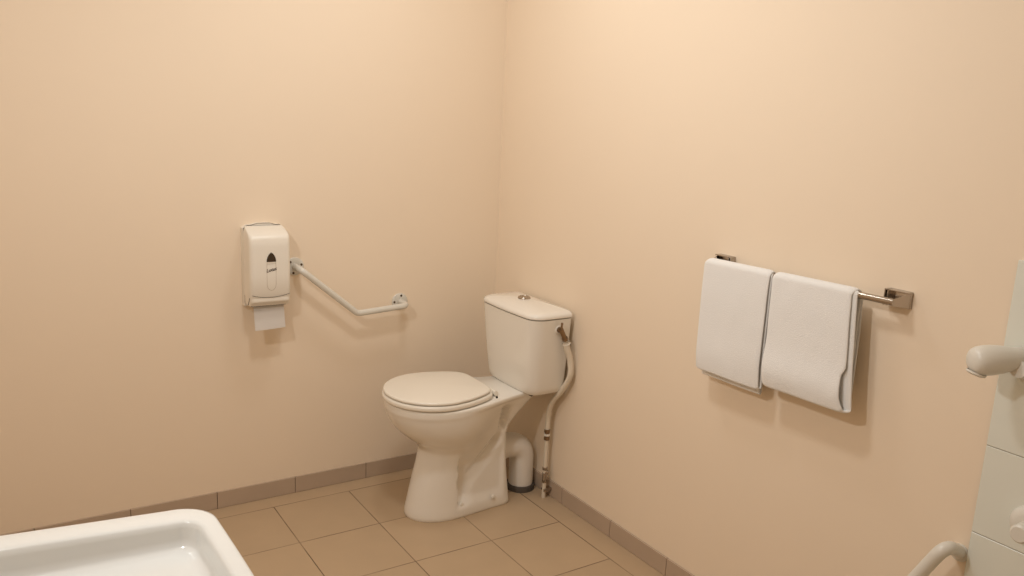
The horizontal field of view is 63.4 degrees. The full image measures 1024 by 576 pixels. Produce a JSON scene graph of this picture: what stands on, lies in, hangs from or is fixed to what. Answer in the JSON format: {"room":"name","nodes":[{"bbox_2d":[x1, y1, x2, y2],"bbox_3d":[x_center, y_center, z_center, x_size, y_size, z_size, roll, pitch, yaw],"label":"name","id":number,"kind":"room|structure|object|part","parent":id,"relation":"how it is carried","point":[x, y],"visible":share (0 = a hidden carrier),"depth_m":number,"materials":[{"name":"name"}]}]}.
{"room":"accessible bathroom","nodes":[
{"label":"accessible bathroom","id":0,"kind":"room"},
{"bbox_2d":[0,0,507,534],"bbox_3d":[-1.027,-0.411,2.929,2.258,2.500,0.100,-5,14,-32],"label":"wall","id":1,"kind":"structure","parent":0,"point":[139,139],"depth_m":2.93,"materials":[{"name":"beige paint"}]},
{"bbox_2d":[0,452,416,535],"bbox_3d":[-1.015,0.786,3.158,2.150,0.066,0.008,-5,14,-32],"label":"baseboard","id":2,"kind":"structure","parent":1,"relation":"attached to","point":[230,497],"depth_m":3.19,"materials":[{"name":"tile"}]},
{"bbox_2d":[240,222,289,306],"bbox_3d":[-0.881,-0.081,2.973,0.147,0.299,0.114,-5,14,-32],"label":"dispenser","id":3,"kind":"object","parent":1,"relation":"attached to","point":[265,246],"visible":1,"depth_m":2.93,"materials":[{"name":"white plastic"}]},
{"bbox_2d":[253,304,284,330],"bbox_3d":[-0.873,0.097,2.987,0.109,0.103,0.025,-5,14,-32],"label":"paper sheet","id":4,"kind":"object","parent":3,"relation":"hanging from","point":[272,316],"visible":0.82,"depth_m":2.99,"materials":[{"name":"white paper"}]},
{"bbox_2d":[290,257,408,315],"bbox_3d":[-0.609,-0.005,3.185,0.499,0.238,0.090,-5,14,-32],"label":"grab rail","id":5,"kind":"object","parent":1,"relation":"attached to","point":[399,301],"visible":0.98,"depth_m":3.13,"materials":[{"name":"white metal"}]},
{"bbox_2d":[207,465,663,575],"bbox_3d":[-0.086,1.207,1.765,2.360,0.100,3.660,-5,14,-32],"label":"floor","id":6,"kind":"structure","parent":0,"point":[359,527],"depth_m":2.97,"materials":[{"name":"tile"}]},
{"bbox_2d":[382,291,572,522],"bbox_3d":[-0.169,0.446,3.158,0.669,0.809,0.397,-5,14,-32],"label":"toilet","id":7,"kind":"object","parent":6,"relation":"on","point":[458,422],"visible":0.99,"depth_m":3.10,"materials":[{"name":"white ceramic"}]},
{"bbox_3d":[-0.287,0.366,3.069,0.377,0.018,0.362,-5,14,-32],"label":"lid","id":8,"kind":"part","parent":7,"relation":"part of","materials":[{"name":"white plastic"}]},
{"bbox_3d":[-0.287,0.386,3.074,0.389,0.019,0.370,-5,14,-32],"label":"seat","id":9,"kind":"part","parent":7,"relation":"part of","materials":[{"name":"white plastic"}]},
{"bbox_3d":[-0.181,0.615,3.198,0.650,0.462,0.372,-5,14,-32],"label":"bowl","id":10,"kind":"part","parent":7,"relation":"part of","materials":[{"name":"white ceramic"}]},
{"bbox_3d":[0.046,0.059,3.207,0.187,0.038,0.397,-5,14,-32],"label":"cistern lid","id":11,"kind":"part","parent":7,"relation":"part of","materials":[{"name":"white ceramic"}]},
{"bbox_2d":[541,323,573,497],"bbox_3d":[0.161,0.482,3.197,0.084,0.752,0.142,-3,13,-25],"label":"supply hose","id":12,"kind":"object","parent":7,"relation":"attached to","point":[566,343],"visible":1,"depth_m":3.20,"materials":[{"name":"beige"}]},
{"bbox_2d":[495,0,1023,575],"bbox_3d":[0.923,-0.146,2.102,0.100,2.500,3.658,-5,14,-32],"label":"wall","id":13,"kind":"structure","parent":0,"point":[869,146],"depth_m":2.34,"materials":[{"name":"beige paint"}]},
{"bbox_2d":[506,457,694,575],"bbox_3d":[0.459,0.915,2.876,0.008,0.066,2.108,-5,14,-32],"label":"baseboard","id":14,"kind":"structure","parent":13,"relation":"attached to","point":[642,550],"depth_m":3.01,"materials":[{"name":"tile"}]},
{"bbox_2d":[714,254,913,308],"bbox_3d":[0.765,-0.024,2.217,0.062,0.049,0.617,-5,14,-32],"label":"towel rail","id":15,"kind":"object","parent":13,"relation":"attached to","point":[894,297],"visible":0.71,"depth_m":1.99,"materials":[{"name":"silver metal"}]},
{"bbox_2d":[696,258,775,394],"bbox_3d":[0.641,0.107,2.387,0.052,0.363,0.250,-5,14,-32],"label":"towel","id":16,"kind":"object","parent":15,"relation":"hanging from","point":[735,297],"visible":0.98,"depth_m":2.36,"materials":[{"name":"white fabric"}]},
{"bbox_2d":[761,272,862,412],"bbox_3d":[0.783,0.136,2.160,0.061,0.321,0.283,-5,14,-32],"label":"towel","id":17,"kind":"object","parent":15,"relation":"hanging from","point":[812,343],"visible":1,"depth_m":2.14,"materials":[{"name":"white fabric"}]},
{"bbox_2d":[908,541,967,575],"bbox_3d":[0.949,0.756,2.009,0.103,0.408,0.220,-5,14,-32],"label":"grab rail","id":18,"kind":"object","parent":13,"relation":"attached to","point":[959,552],"visible":1,"depth_m":1.89,"materials":[{"name":"white plastic"}]},
{"bbox_2d":[964,260,1023,575],"bbox_3d":[1.416,0.680,1.339,0.008,1.242,1.352,-5,14,-32],"label":"wall tiles","id":19,"kind":"structure","parent":13,"relation":"attached to","point":[992,551],"depth_m":1.82,"materials":[{"name":"white tile"}]},
{"bbox_2d":[966,345,1023,381],"bbox_3d":[1.040,0.161,1.750,0.152,0.079,0.068,2,12,-1],"label":"shower","id":20,"kind":"object","parent":13,"relation":"attached to","point":[982,361],"visible":1,"depth_m":1.73,"materials":[{"name":"white plastic"}]},
{"bbox_3d":[0.983,0.180,1.756,0.040,0.017,0.040,-5,14,-32],"label":"spray plate","id":21,"kind":"part","parent":20,"relation":"part of","materials":[{"name":"white plastic"}]},
{"bbox_3d":[1.069,0.150,1.754,0.040,0.054,0.054,2,12,-4],"label":"handle","id":22,"kind":"part","parent":20,"relation":"part of","materials":[{"name":"white plastic"}]},
{"bbox_2d":[1009,506,1023,543],"bbox_3d":[1.087,0.511,1.766,0.064,0.080,0.080,-5,14,-32],"label":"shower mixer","id":23,"kind":"object","parent":13,"relation":"attached to","point":[1016,519],"visible":1,"depth_m":1.76,"materials":[{"name":"white plastic"}]},
{"bbox_3d":[1.107,0.509,1.778,0.018,0.080,0.080,-5,14,-32],"label":"wall plate","id":24,"kind":"part","parent":23,"relation":"part of","materials":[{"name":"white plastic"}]},
{"bbox_3d":[-0.976,0.018,0.893,0.100,2.500,3.458,-5,14,-32],"label":"wall","id":25,"kind":"structure","parent":0,"visible":0},
{"bbox_2d":[0,509,253,575],"bbox_3d":[-0.580,0.483,0.972,0.584,0.105,0.742,-5,14,-32],"label":"washbasin","id":26,"kind":"object","parent":25,"relation":"attached to","point":[178,542],"visible":1,"depth_m":1.24,"materials":[{"name":"white ceramic"}]}
]}

